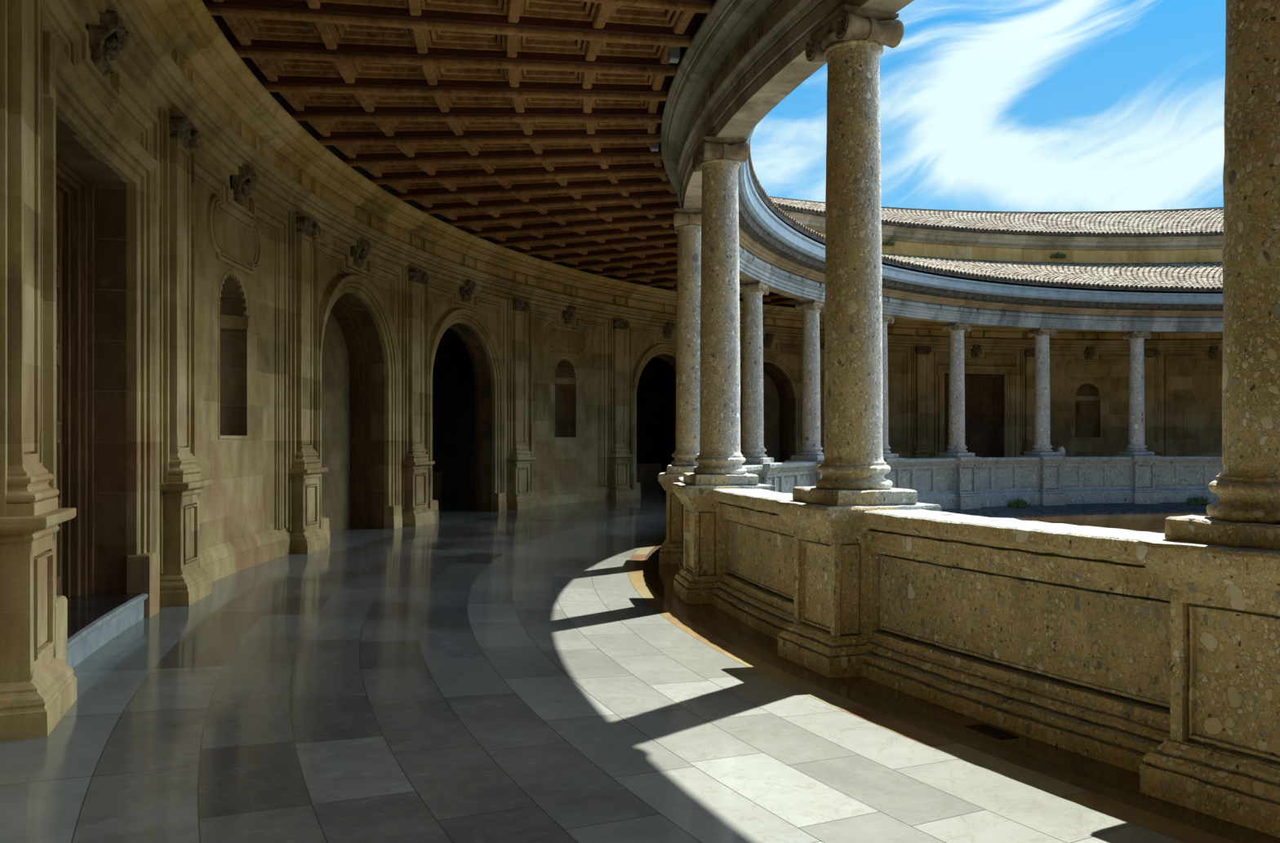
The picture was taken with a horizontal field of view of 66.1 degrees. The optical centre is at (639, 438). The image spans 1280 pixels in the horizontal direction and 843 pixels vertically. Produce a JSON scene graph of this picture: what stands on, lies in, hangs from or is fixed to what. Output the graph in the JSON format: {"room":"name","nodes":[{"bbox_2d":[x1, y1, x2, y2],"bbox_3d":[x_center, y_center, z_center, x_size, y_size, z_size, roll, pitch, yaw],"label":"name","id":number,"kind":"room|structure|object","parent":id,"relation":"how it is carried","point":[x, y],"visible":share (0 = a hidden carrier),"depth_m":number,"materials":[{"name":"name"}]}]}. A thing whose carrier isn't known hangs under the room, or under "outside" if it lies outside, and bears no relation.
{"room":"palace courtyard gallery","nodes":[
{"label":"palace courtyard gallery","id":0,"kind":"room"},
{"bbox_2d":[42,16,1222,551],"bbox_3d":[15.640,-0.756,11.905,40.299,4.420,40.299,0,0,-37],"label":"wall","id":1,"kind":"structure","parent":0,"point":[239,501],"depth_m":17.52,"materials":[{"name":"stone"}]},
{"bbox_2d":[0,0,76,742],"bbox_3d":[-3.169,-0.711,5.087,0.331,4.352,0.748,0,0,-20],"label":"pilaster","id":2,"kind":"object","parent":1,"relation":"attached to","point":[37,689],"visible":1,"depth_m":4.89,"materials":[{"name":"stone"}]},
{"bbox_2d":[40,0,159,464],"bbox_3d":[-3.808,-0.877,6.948,0.159,3.984,3.242,0,0,-14],"label":"frame","id":3,"kind":"object","parent":1,"relation":"attached to","point":[117,91],"visible":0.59,"depth_m":6.73,"materials":[{"name":"stone"}]},
{"bbox_2d":[42,30,160,668],"bbox_3d":[-4.085,-0.435,6.876,0.787,3.784,2.830,0,0,-14],"label":"door","id":4,"kind":"structure","parent":1,"relation":"in","point":[101,187],"depth_m":7.89,"materials":[{"name":"wood"}]},
{"bbox_2d":[88,10,131,75],"bbox_3d":[-3.749,-2.797,6.961,0.251,0.409,0.236,0,0,-14],"label":"console","id":5,"kind":"object","parent":1,"relation":"attached to","point":[107,39],"visible":0.96,"depth_m":6.88,"materials":[{"name":"stone"}]},
{"bbox_2d":[157,107,212,607],"bbox_3d":[-4.138,-0.711,8.888,0.331,4.352,0.748,0,0,-9],"label":"pilaster","id":6,"kind":"object","parent":1,"relation":"attached to","point":[183,583],"visible":0.91,"depth_m":8.68,"materials":[{"name":"stone"}]},
{"bbox_2d":[217,270,248,439],"bbox_3d":[-4.684,-0.927,10.822,0.475,1.857,0.920,0,0,-3],"label":"wall niche","id":7,"kind":"object","parent":1,"relation":"attached to","point":[233,304],"visible":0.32,"depth_m":11.21,"materials":[{"name":"stone"}]},
{"bbox_2d":[206,191,262,275],"bbox_3d":[-4.446,-2.246,10.834,0.070,0.710,1.570,0,0,-3],"label":"cartouche","id":8,"kind":"object","parent":1,"relation":"attached to","point":[249,268],"visible":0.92,"depth_m":10.53,"materials":[{"name":"stone"}]},
{"bbox_2d":[191,147,288,528],"bbox_3d":[-4.402,-0.877,10.837,0.159,3.984,3.242,0,0,-3],"label":"frame","id":9,"kind":"object","parent":1,"relation":"attached to","point":[207,172],"visible":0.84,"depth_m":12.14,"materials":[{"name":"stone"}]},
{"bbox_2d":[231,164,259,205],"bbox_3d":[-4.341,-2.797,10.839,0.251,0.409,0.236,0,0,-3],"label":"console","id":10,"kind":"object","parent":1,"relation":"attached to","point":[242,184],"visible":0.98,"depth_m":10.75,"materials":[{"name":"stone"}]},
{"bbox_2d":[286,212,328,554],"bbox_3d":[-4.346,-0.711,12.804,0.331,4.352,0.748,0,0,3],"label":"pilaster","id":11,"kind":"object","parent":1,"relation":"attached to","point":[304,469],"visible":0.94,"depth_m":12.60,"materials":[{"name":"stone"}]},
{"bbox_2d":[313,231,401,505],"bbox_3d":[-4.225,-0.877,14.768,0.159,3.984,3.242,0,0,8],"label":"frame","id":12,"kind":"object","parent":1,"relation":"attached to","point":[325,245],"visible":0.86,"depth_m":14.31,"materials":[{"name":"stone"}]},
{"bbox_2d":[318,274,402,544],"bbox_3d":[-4.514,-0.492,14.809,0.815,3.918,2.914,0,0,8],"label":"archway","id":13,"kind":"object","parent":1,"relation":"attached to","point":[359,388],"visible":0.73,"depth_m":15.87,"materials":[{"name":"stone"}]},
{"bbox_2d":[351,238,371,266],"bbox_3d":[-4.165,-2.797,14.758,0.251,0.409,0.236,0,0,8],"label":"console","id":14,"kind":"object","parent":1,"relation":"attached to","point":[360,251],"visible":1,"depth_m":14.67,"materials":[{"name":"stone"}]},
{"bbox_2d":[199,485,609,582],"bbox_3d":[10.139,1.284,19.131,40.322,0.347,21.855,0,0,-37],"label":"baseboard","id":15,"kind":"structure","parent":1,"relation":"attached to","point":[220,561],"depth_m":11.56,"materials":[{"name":"stone"}]},
{"bbox_2d":[401,266,435,526],"bbox_3d":[-3.787,-0.711,16.686,0.331,4.352,0.748,0,0,14],"label":"pilaster","id":16,"kind":"object","parent":1,"relation":"attached to","point":[415,464],"visible":0.97,"depth_m":16.49,"materials":[{"name":"stone"}]},
{"bbox_2d":[422,275,506,502],"bbox_3d":[-3.285,-0.877,18.588,0.159,3.984,3.242,0,0,19],"label":"frame","id":17,"kind":"object","parent":1,"relation":"attached to","point":[436,287],"visible":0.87,"depth_m":18.11,"materials":[{"name":"stone"}]},
{"bbox_2d":[427,308,506,521],"bbox_3d":[-3.857,-0.492,18.790,1.445,3.918,2.914,0,0,19],"label":"archway","id":18,"kind":"object","parent":1,"relation":"attached to","point":[481,344],"visible":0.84,"depth_m":19.73,"materials":[{"name":"stone"}]},
{"bbox_2d":[506,297,536,510],"bbox_3d":[-2.481,-0.711,20.385,0.331,4.352,0.748,0,0,25],"label":"pilaster","id":19,"kind":"object","parent":1,"relation":"attached to","point":[518,497],"visible":0.97,"depth_m":20.22,"materials":[{"name":"stone"}]},
{"bbox_2d":[553,356,577,439],"bbox_3d":[-1.860,-0.927,22.296,0.475,1.857,0.920,0,0,31],"label":"wall niche","id":20,"kind":"object","parent":1,"relation":"attached to","point":[565,374],"visible":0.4,"depth_m":22.59,"materials":[{"name":"stone"}]},
{"bbox_2d":[545,321,586,356],"bbox_3d":[-1.656,-2.246,22.174,0.069,0.710,1.570,0,0,31],"label":"cartouche","id":21,"kind":"object","parent":1,"relation":"attached to","point":[578,353],"visible":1,"depth_m":22.11,"materials":[{"name":"stone"}]},
{"bbox_2d":[526,304,608,491],"bbox_3d":[-1.617,-0.877,22.152,0.159,3.984,3.242,0,0,31],"label":"frame","id":22,"kind":"object","parent":1,"relation":"attached to","point":[536,313],"visible":0.95,"depth_m":22.79,"materials":[{"name":"stone"}]},
{"bbox_2d":[607,318,634,500],"bbox_3d":[-0.478,-0.711,23.757,0.331,4.352,0.748,0,0,36],"label":"pilaster","id":23,"kind":"object","parent":1,"relation":"attached to","point":[619,455],"visible":1,"depth_m":23.64,"materials":[{"name":"stone"}]},
{"bbox_2d":[73,0,1222,351],"bbox_3d":[15.640,-3.519,11.906,40.339,1.293,40.340,0,0,-37],"label":"entablature","id":24,"kind":"object","parent":1,"relation":"attached to","point":[179,55],"visible":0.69,"depth_m":13.92,"materials":[{"name":"stone"}]},
{"bbox_2d":[626,322,676,484],"bbox_3d":[0.714,-0.877,25.322,0.159,3.984,3.242,0,0,42],"label":"frame","id":25,"kind":"object","parent":1,"relation":"attached to","point":[653,332],"visible":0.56,"depth_m":24.21,"materials":[{"name":"stone"}]},
{"bbox_2d":[629,343,675,497],"bbox_3d":[0.262,-0.492,25.727,1.445,3.918,2.914,0,0,42],"label":"archway","id":26,"kind":"object","parent":1,"relation":"attached to","point":[644,476],"visible":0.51,"depth_m":25.05,"materials":[{"name":"stone"}]},
{"bbox_2d":[740,352,801,462],"bbox_3d":[3.443,-0.492,28.210,2.914,3.918,0.815,0,0,-37],"label":"archway","id":27,"kind":"object","parent":1,"relation":"attached to","point":[782,385],"visible":0.38,"depth_m":28.86,"materials":[{"name":"stone"}]},
{"bbox_2d":[739,335,802,382],"bbox_3d":[3.618,-0.877,27.976,3.242,3.984,0.159,0,0,-37],"label":"frame","id":28,"kind":"object","parent":1,"relation":"attached to","point":[776,345],"visible":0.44,"depth_m":28.43,"materials":[{"name":"stone"}]},
{"bbox_2d":[819,341,824,455],"bbox_3d":[5.284,-0.711,29.023,0.748,4.352,0.331,0,0,-31],"label":"pilaster","id":29,"kind":"object","parent":1,"relation":"attached to","point":[821,343],"visible":0.19,"depth_m":29.07,"materials":[{"name":"stone"}]},
{"bbox_2d":[887,346,911,458],"bbox_3d":[6.984,-0.877,30.013,3.242,3.984,0.159,0,0,-26],"label":"frame","id":30,"kind":"object","parent":1,"relation":"attached to","point":[892,351],"visible":0.33,"depth_m":30.59,"materials":[{"name":"stone"}]},
{"bbox_2d":[911,346,935,458],"bbox_3d":[8.823,-0.711,30.715,0.748,4.352,0.331,0,0,-20],"label":"pilaster","id":31,"kind":"object","parent":1,"relation":"attached to","point":[921,447],"visible":0.74,"depth_m":30.69,"materials":[{"name":"stone"}]},
{"bbox_2d":[930,347,1020,457],"bbox_3d":[10.683,-0.877,31.354,3.242,3.984,0.159,0,0,-14],"label":"frame","id":32,"kind":"object","parent":1,"relation":"attached to","point":[985,355],"visible":0.78,"depth_m":31.44,"materials":[{"name":"stone"}]},
{"bbox_2d":[936,364,1015,457],"bbox_3d":[10.611,-0.435,31.630,2.830,3.784,0.787,0,0,-14],"label":"door","id":33,"kind":"structure","parent":1,"relation":"in","point":[988,397],"depth_m":31.89,"materials":[{"name":"wood"}]},
{"bbox_2d":[1019,349,1034,456],"bbox_3d":[12.623,-0.711,31.683,0.748,4.352,0.331,0,0,-9],"label":"pilaster","id":34,"kind":"object","parent":1,"relation":"attached to","point":[1027,356],"visible":0.44,"depth_m":31.68,"materials":[{"name":"stone"}]},
{"bbox_2d":[1074,382,1101,439],"bbox_3d":[14.557,-0.927,32.229,0.920,1.857,0.475,0,0,-3],"label":"wall niche","id":35,"kind":"object","parent":1,"relation":"attached to","point":[1087,395],"visible":0.99,"depth_m":32.37,"materials":[{"name":"stone"}]},
{"bbox_2d":[1049,350,1128,448],"bbox_3d":[14.573,-0.877,31.947,3.242,3.984,0.159,0,0,-3],"label":"frame","id":36,"kind":"object","parent":1,"relation":"attached to","point":[1054,354],"visible":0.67,"depth_m":31.97,"materials":[{"name":"stone"}]},
{"bbox_2d":[1143,350,1164,456],"bbox_3d":[16.540,-0.711,31.892,0.748,4.352,0.331,0,0,3],"label":"pilaster","id":37,"kind":"object","parent":1,"relation":"attached to","point":[1152,357],"visible":0.44,"depth_m":31.88,"materials":[{"name":"stone"}]},
{"bbox_2d":[1160,350,1222,456],"bbox_3d":[18.503,-0.877,31.770,3.242,3.984,0.159,0,0,8],"label":"frame","id":38,"kind":"object","parent":1,"relation":"attached to","point":[1199,357],"visible":0.44,"depth_m":31.93,"materials":[{"name":"stone"}]},
{"bbox_2d":[1183,409,1222,456],"bbox_3d":[18.510,0.244,31.816,1.720,2.380,0.066,0,0,8],"label":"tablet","id":39,"kind":"object","parent":1,"relation":"attached to","point":[1202,428],"visible":0.36,"depth_m":31.86,"materials":[{"name":"stone"}]},
{"bbox_2d":[0,485,1279,842],"bbox_3d":[15.640,1.517,11.905,51.998,0.126,51.998,0,0,14],"label":"floor","id":40,"kind":"structure","parent":0,"point":[538,675],"depth_m":5.13,"materials":[{"name":"stone"}]},
{"bbox_2d":[711,488,797,639],"bbox_3d":[1.178,1.127,8.342,0.552,1.312,2.475,0,0,-14],"label":"parapet","id":41,"kind":"object","parent":40,"relation":"on","point":[756,588],"visible":0.58,"depth_m":8.44,"materials":[{"name":"stone"}]},
{"bbox_2d":[775,461,817,493],"bbox_3d":[2.895,1.127,19.612,0.552,1.312,2.475,0,0,31],"label":"parapet","id":42,"kind":"object","parent":40,"relation":"on","point":[792,475],"visible":0.3,"depth_m":19.75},
{"bbox_2d":[899,457,957,509],"bbox_3d":[6.814,1.127,23.903,2.475,1.312,0.551,0,0,-36],"label":"parapet","id":43,"kind":"object","parent":40,"relation":"on","point":[933,478],"visible":0.71,"depth_m":23.97,"materials":[{"name":"stone"}]},
{"bbox_2d":[975,457,1039,506],"bbox_3d":[9.325,1.127,25.394,2.475,1.312,0.551,0,0,-25],"label":"parapet","id":44,"kind":"object","parent":40,"relation":"on","point":[999,481],"visible":0.8,"depth_m":25.31,"materials":[{"name":"stone"}]},
{"bbox_2d":[861,510,1170,773],"bbox_3d":[2.151,1.127,5.589,0.551,1.312,2.475,0,0,-25],"label":"parapet","id":45,"kind":"object","parent":40,"relation":"on","point":[1055,634],"visible":0.8,"depth_m":5.34,"materials":[{"name":"stone"}]},
{"bbox_2d":[1060,456,1132,504],"bbox_3d":[12.078,1.127,26.367,2.475,1.312,0.552,0,0,-14],"label":"parapet","id":46,"kind":"object","parent":40,"relation":"on","point":[1083,479],"visible":0.84,"depth_m":26.26,"materials":[{"name":"stone"}]},
{"bbox_2d":[1155,456,1222,502],"bbox_3d":[14.967,1.127,26.784,2.475,1.312,0.552,0,0,-3],"label":"parapet","id":47,"kind":"object","parent":40,"relation":"on","point":[1178,479],"visible":0.63,"depth_m":26.65,"materials":[{"name":"stone"}]},
{"bbox_2d":[432,195,1223,491],"bbox_3d":[15.640,-0.396,11.905,52.000,16.700,52.000,0,0,-37],"label":"wall","id":48,"kind":"structure","parent":0,"point":[454,386],"depth_m":27.85,"materials":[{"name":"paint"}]},
{"bbox_2d":[782,209,1222,264],"bbox_3d":[15.640,-5.973,11.907,40.294,1.062,40.302,0,0,-37],"label":"wall","id":49,"kind":"structure","parent":0,"point":[910,242],"depth_m":31.64,"materials":[{"name":"stone"}]},
{"bbox_2d":[747,140,1222,292],"bbox_3d":[15.640,-4.808,11.904,40.298,1.824,40.300,0,0,-35],"label":"roof","id":50,"kind":"structure","parent":49,"relation":"attached to","point":[1187,277],"depth_m":27.17,"materials":[{"name":"tile"}]},
{"bbox_2d":[770,197,1223,236],"bbox_3d":[15.638,-7.549,11.909,51.397,2.146,51.389,0,0,-33],"label":"roof","id":51,"kind":"structure","parent":49,"relation":"on","point":[1190,223],"depth_m":33.27,"materials":[{"name":"tile"}]},
{"label":"ceiling","id":52,"kind":"structure","parent":0,"visible":0},
{"bbox_2d":[202,0,702,47],"bbox_3d":[-1.575,-3.954,9.022,4.692,0.426,0.173,0,0,-10],"label":"ceiling beam","id":53,"kind":"structure","parent":52,"relation":"attached to","point":[284,10],"depth_m":8.96,"materials":[{"name":"brown wood"}]},
{"bbox_2d":[214,15,687,64],"bbox_3d":[-1.633,-3.963,9.447,4.705,0.286,0.972,0,0,-8],"label":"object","id":54,"kind":"structure","parent":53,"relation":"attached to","point":[245,29],"depth_m":9.63,"materials":[{"name":"brown wood"}]},
{"bbox_2d":[224,31,684,75],"bbox_3d":[-1.695,-3.954,9.870,4.692,0.426,0.173,0,0,-7],"label":"ceiling beam","id":55,"kind":"structure","parent":52,"relation":"attached to","point":[268,49],"depth_m":9.80,"materials":[{"name":"brown wood"}]},
{"bbox_2d":[244,57,674,90],"bbox_3d":[-1.733,-3.963,10.297,4.704,0.286,0.972,0,0,-5],"label":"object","id":56,"kind":"structure","parent":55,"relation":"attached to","point":[271,68],"depth_m":10.53,"materials":[{"name":"brown wood"}]},
{"bbox_2d":[254,68,672,101],"bbox_3d":[-1.774,-3.954,10.723,4.692,0.426,0.173,0,0,-4],"label":"ceiling beam","id":57,"kind":"structure","parent":52,"relation":"attached to","point":[284,83],"depth_m":10.66,"materials":[{"name":"brown wood"}]},
{"bbox_2d":[275,92,665,113],"bbox_3d":[-1.791,-3.963,11.152,4.705,0.286,0.972,0,0,-2],"label":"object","id":58,"kind":"structure","parent":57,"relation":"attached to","point":[298,100],"depth_m":11.43,"materials":[{"name":"brown wood"}]},
{"bbox_2d":[283,99,665,123],"bbox_3d":[-1.811,-3.954,11.579,4.692,0.426,0.173,0,0,-1],"label":"ceiling beam","id":59,"kind":"structure","parent":52,"relation":"attached to","point":[354,113],"depth_m":11.53,"materials":[{"name":"brown wood"}]},
{"bbox_2d":[305,120,657,137],"bbox_3d":[-1.807,-3.963,12.008,4.705,0.286,0.972,0,0,0],"label":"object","id":60,"kind":"structure","parent":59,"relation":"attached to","point":[324,128],"depth_m":12.30,"materials":[{"name":"brown wood"}]},
{"bbox_2d":[311,123,662,145],"bbox_3d":[-1.806,-3.954,12.436,4.692,0.426,0.173,0,0,2],"label":"ceiling beam","id":61,"kind":"structure","parent":52,"relation":"attached to","point":[601,135],"depth_m":12.39,"materials":[{"name":"brown wood"}]},
{"bbox_2d":[338,142,662,166],"bbox_3d":[-1.759,-3.954,13.291,4.692,0.426,0.173,0,0,5],"label":"ceiling beam","id":62,"kind":"structure","parent":52,"relation":"attached to","point":[633,153],"depth_m":13.25,"materials":[{"name":"brown wood"}]},
{"bbox_2d":[333,142,659,158],"bbox_3d":[-1.781,-3.963,12.864,4.704,0.286,0.972,0,0,3],"label":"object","id":63,"kind":"structure","parent":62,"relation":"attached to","point":[350,151],"depth_m":13.16,"materials":[{"name":"brown wood"}]},
{"bbox_2d":[365,162,666,184],"bbox_3d":[-1.670,-3.954,14.143,4.692,0.426,0.173,0,0,7],"label":"ceiling beam","id":64,"kind":"structure","parent":52,"relation":"attached to","point":[636,169],"depth_m":14.10,"materials":[{"name":"brown wood"}]},
{"bbox_2d":[360,159,662,177],"bbox_3d":[-1.713,-3.963,13.717,4.705,0.286,0.972,0,0,6],"label":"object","id":65,"kind":"structure","parent":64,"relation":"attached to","point":[376,171],"depth_m":14.03,"materials":[{"name":"brown wood"}]},
{"bbox_2d":[386,174,668,193],"bbox_3d":[-1.603,-3.963,14.567,4.705,0.286,0.972,0,0,9],"label":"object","id":66,"kind":"structure","parent":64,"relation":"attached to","point":[451,186],"depth_m":14.90,"materials":[{"name":"brown wood"}]},
{"bbox_2d":[392,177,672,199],"bbox_3d":[-1.539,-3.954,14.990,4.692,0.426,0.173,0,0,10],"label":"ceiling beam","id":67,"kind":"structure","parent":52,"relation":"attached to","point":[656,182],"depth_m":14.95,"materials":[{"name":"brown wood"}]},
{"bbox_2d":[418,190,677,213],"bbox_3d":[-1.367,-3.954,15.829,4.692,0.426,0.173,0,0,13],"label":"ceiling beam","id":68,"kind":"structure","parent":52,"relation":"attached to","point":[661,195],"depth_m":15.80,"materials":[{"name":"brown wood"}]},
{"bbox_2d":[413,187,675,208],"bbox_3d":[-1.452,-3.963,15.410,4.704,0.286,0.972,0,0,12],"label":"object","id":69,"kind":"structure","parent":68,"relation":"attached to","point":[427,203],"depth_m":15.77,"materials":[{"name":"brown wood"}]},
{"bbox_2d":[444,201,679,226],"bbox_3d":[-1.154,-3.954,16.659,4.692,0.426,0.173,0,0,16],"label":"ceiling beam","id":70,"kind":"structure","parent":52,"relation":"attached to","point":[660,207],"depth_m":16.64,"materials":[{"name":"brown wood"}]},
{"bbox_2d":[437,200,678,220],"bbox_3d":[-1.259,-3.963,16.244,4.704,0.286,0.972,0,0,14],"label":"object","id":71,"kind":"structure","parent":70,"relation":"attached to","point":[453,215],"depth_m":16.64,"materials":[{"name":"brown wood"}]},
{"bbox_2d":[469,213,673,236],"bbox_3d":[-0.901,-3.954,17.477,4.692,0.426,0.173,0,0,19],"label":"ceiling beam","id":72,"kind":"structure","parent":52,"relation":"attached to","point":[660,218],"depth_m":17.51,"materials":[{"name":"brown wood"}]},
{"bbox_2d":[463,212,673,231],"bbox_3d":[-1.026,-3.963,17.068,4.705,0.286,0.972,0,0,17],"label":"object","id":73,"kind":"structure","parent":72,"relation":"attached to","point":[477,228],"depth_m":17.52,"materials":[{"name":"brown wood"}]},
{"bbox_2d":[494,223,675,246],"bbox_3d":[-0.607,-3.954,18.282,4.692,0.426,0.173,0,0,21],"label":"ceiling beam","id":74,"kind":"structure","parent":52,"relation":"attached to","point":[651,229],"depth_m":18.38,"materials":[{"name":"brown wood"}]},
{"bbox_2d":[488,222,673,241],"bbox_3d":[-0.752,-3.963,17.880,4.705,0.286,0.972,0,0,20],"label":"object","id":75,"kind":"structure","parent":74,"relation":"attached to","point":[540,235],"depth_m":18.43,"materials":[{"name":"brown wood"}]},
{"bbox_2d":[520,233,677,254],"bbox_3d":[-0.275,-3.954,19.072,4.692,0.426,0.173,0,0,24],"label":"ceiling beam","id":76,"kind":"structure","parent":52,"relation":"attached to","point":[672,237],"depth_m":19.24,"materials":[{"name":"brown wood"}]},
{"bbox_2d":[514,232,677,249],"bbox_3d":[-0.439,-3.963,18.677,4.705,0.286,0.972,0,0,23],"label":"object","id":77,"kind":"structure","parent":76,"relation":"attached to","point":[562,244],"depth_m":19.32,"materials":[{"name":"brown wood"}]},
{"bbox_2d":[544,242,677,262],"bbox_3d":[0.096,-3.954,19.844,4.692,0.426,0.173,0,0,27],"label":"ceiling beam","id":78,"kind":"structure","parent":52,"relation":"attached to","point":[668,246],"depth_m":20.12,"materials":[{"name":"brown wood"}]},
{"bbox_2d":[568,252,677,269],"bbox_3d":[0.504,-3.954,20.597,4.692,0.426,0.173,0,0,30],"label":"ceiling beam","id":79,"kind":"structure","parent":52,"relation":"attached to","point":[668,255],"depth_m":21.01,"materials":[{"name":"brown wood"}]},
{"bbox_2d":[593,260,676,275],"bbox_3d":[0.949,-3.954,21.330,4.692,0.426,0.173,0,0,33],"label":"ceiling beam","id":80,"kind":"structure","parent":52,"relation":"attached to","point":[672,264],"depth_m":21.92,"materials":[{"name":"brown wood"}]},
{"bbox_2d":[570,0,716,13],"bbox_3d":[-1.412,-3.954,8.181,4.692,0.426,0.173,0,0,-12],"label":"ceiling beam","id":81,"kind":"structure","parent":52,"relation":"attached to","point":[691,6],"depth_m":8.52,"materials":[{"name":"brown wood"}]},
{"bbox_2d":[212,0,707,34],"bbox_3d":[-1.492,-3.963,8.602,4.704,0.286,0.972,0,0,-11],"label":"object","id":82,"kind":"structure","parent":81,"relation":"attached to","point":[599,14],"depth_m":8.97,"materials":[{"name":"brown wood"}]},
{"label":"ground","id":83,"kind":"structure","parent":0,"visible":0},
{"bbox_2d":[942,502,1213,533],"bbox_3d":[15.640,4.374,11.904,29.797,5.375,29.793,0,0,4],"label":"courtyard floor","id":84,"kind":"structure","parent":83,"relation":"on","point":[1151,517],"depth_m":25.56,"materials":[{"name":"stone"}]},
{"bbox_2d":[657,472,684,564],"bbox_3d":[0.684,1.099,12.698,0.884,1.319,0.763,0,0,3],"label":"pedestal","id":85,"kind":"object","parent":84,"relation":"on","point":[672,547],"visible":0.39,"depth_m":12.44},
{"bbox_2d":[666,208,701,474],"bbox_3d":[0.661,-1.234,12.700,0.633,3.378,0.638,0,0,3],"label":"column","id":86,"kind":"structure","parent":85,"relation":"on","point":[686,221],"depth_m":12.52,"materials":[{"name":"stone"}]},
{"bbox_2d":[671,482,775,604],"bbox_3d":[0.816,1.099,9.765,0.884,1.319,0.763,0,0,-8],"label":"pedestal","id":87,"kind":"object","parent":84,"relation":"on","point":[701,572],"visible":0.39,"depth_m":9.48,"materials":[{"name":"stone"}]},
{"bbox_2d":[683,136,758,485],"bbox_3d":[0.794,-1.234,9.763,0.633,3.378,0.638,0,0,-8],"label":"column","id":88,"kind":"structure","parent":87,"relation":"on","point":[719,460],"depth_m":9.59,"materials":[{"name":"stone"}]},
{"bbox_2d":[742,462,782,491],"bbox_3d":[2.126,1.099,18.362,0.884,1.319,0.763,0,0,26],"label":"pedestal","id":89,"kind":"object","parent":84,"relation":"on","point":[767,476],"visible":0.23,"depth_m":18.03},
{"bbox_2d":[739,280,773,463],"bbox_3d":[2.106,-1.234,18.372,0.633,3.378,0.638,0,0,26],"label":"column","id":90,"kind":"structure","parent":89,"relation":"on","point":[753,449],"depth_m":18.20,"materials":[{"name":"stone"}]},
{"bbox_2d":[785,459,822,487],"bbox_3d":[3.645,1.099,20.874,0.884,1.319,0.763,0,0,37],"label":"pedestal","id":91,"kind":"object","parent":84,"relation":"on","point":[818,476],"visible":0.07,"depth_m":20.51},
{"bbox_2d":[791,299,824,460],"bbox_3d":[3.628,-1.234,20.888,0.633,3.378,0.638,0,0,37],"label":"column","id":92,"kind":"structure","parent":91,"relation":"on","point":[811,449],"depth_m":20.72,"materials":[{"name":"stone"}]},
{"bbox_2d":[774,500,942,678],"bbox_3d":[1.518,1.099,6.914,0.884,1.319,0.763,0,0,-19],"label":"pedestal","id":93,"kind":"object","parent":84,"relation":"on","point":[828,635],"visible":0.46,"depth_m":6.62,"materials":[{"name":"stone"}]},
{"bbox_2d":[792,4,917,506],"bbox_3d":[1.497,-1.234,6.908,0.633,3.378,0.638,0,0,-19],"label":"column","id":94,"kind":"structure","parent":93,"relation":"on","point":[853,468],"depth_m":6.74,"materials":[{"name":"stone"}]},
{"bbox_2d":[882,457,905,488],"bbox_3d":[5.626,1.099,23.042,0.763,1.319,0.884,0,0,-42],"label":"pedestal","id":95,"kind":"object","parent":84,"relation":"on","point":[894,464],"visible":0.16,"depth_m":22.84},
{"bbox_2d":[882,312,898,457],"bbox_3d":[5.611,-1.234,23.059,0.638,3.378,0.633,0,0,-42],"label":"column","id":96,"kind":"structure","parent":95,"relation":"on","point":[887,318],"depth_m":22.89,"materials":[{"name":"stone"}]},
{"bbox_2d":[933,456,981,509],"bbox_3d":[7.991,1.099,24.782,0.763,1.319,0.884,0,0,-31],"label":"pedestal","id":97,"kind":"object","parent":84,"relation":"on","point":[967,498],"visible":0.59,"depth_m":24.46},
{"bbox_2d":[938,321,975,457],"bbox_3d":[7.980,-1.234,24.801,0.638,3.378,0.633,0,0,-31],"label":"column","id":98,"kind":"structure","parent":97,"relation":"on","point":[956,446],"depth_m":24.63,"materials":[{"name":"stone"}]},
{"bbox_2d":[1019,455,1066,506],"bbox_3d":[10.650,1.099,26.027,0.763,1.319,0.884,0,0,-19],"label":"pedestal","id":99,"kind":"object","parent":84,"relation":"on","point":[1051,494],"visible":0.63,"depth_m":25.70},
{"bbox_2d":[1024,327,1060,456],"bbox_3d":[10.643,-1.234,26.048,0.638,3.378,0.633,0,0,-19],"label":"column","id":100,"kind":"structure","parent":99,"relation":"on","point":[1042,446],"depth_m":25.88,"materials":[{"name":"stone"}]},
{"bbox_2d":[1114,455,1160,504],"bbox_3d":[13.501,1.099,26.729,0.763,1.319,0.884,0,0,-8],"label":"pedestal","id":101,"kind":"object","parent":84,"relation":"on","point":[1144,491],"visible":0.77,"depth_m":26.37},
{"bbox_2d":[1119,330,1155,455],"bbox_3d":[13.498,-1.234,26.751,0.638,3.378,0.633,0,0,-8],"label":"column","id":102,"kind":"structure","parent":101,"relation":"on","point":[1136,446],"depth_m":26.58,"materials":[{"name":"stone"}]},
{"bbox_2d":[1135,538,1279,838],"bbox_3d":[2.763,1.099,4.255,0.884,1.319,0.763,0,0,-31],"label":"pedestal","id":103,"kind":"object","parent":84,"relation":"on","point":[1220,758],"visible":0.93,"depth_m":4.12,"materials":[{"name":"stone"}]},
{"bbox_2d":[1164,0,1279,549],"bbox_3d":[2.744,-1.234,4.244,0.633,3.378,0.638,0,0,-31],"label":"column","id":104,"kind":"structure","parent":103,"relation":"on","point":[1246,512],"depth_m":4.14,"materials":[{"name":"stone"}]},
{"bbox_3d":[6.671,1.099,-0.091,0.763,1.319,0.883,0,0,37],"label":"pedestal","id":105,"kind":"object","parent":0,"visible":0},
{"bbox_3d":[6.656,-1.234,-0.107,0.633,3.378,0.631,0,0,37],"label":"column","id":106,"kind":"structure","parent":105,"relation":"on","visible":0},
{"bbox_2d":[661,0,1222,333],"bbox_3d":[15.641,-3.550,11.905,30.768,1.272,30.770,0,0,-29],"label":"entablature","id":107,"kind":"object","parent":106,"relation":"on","point":[745,57],"visible":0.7,"depth_m":16.26,"materials":[{"name":"grey stone"}]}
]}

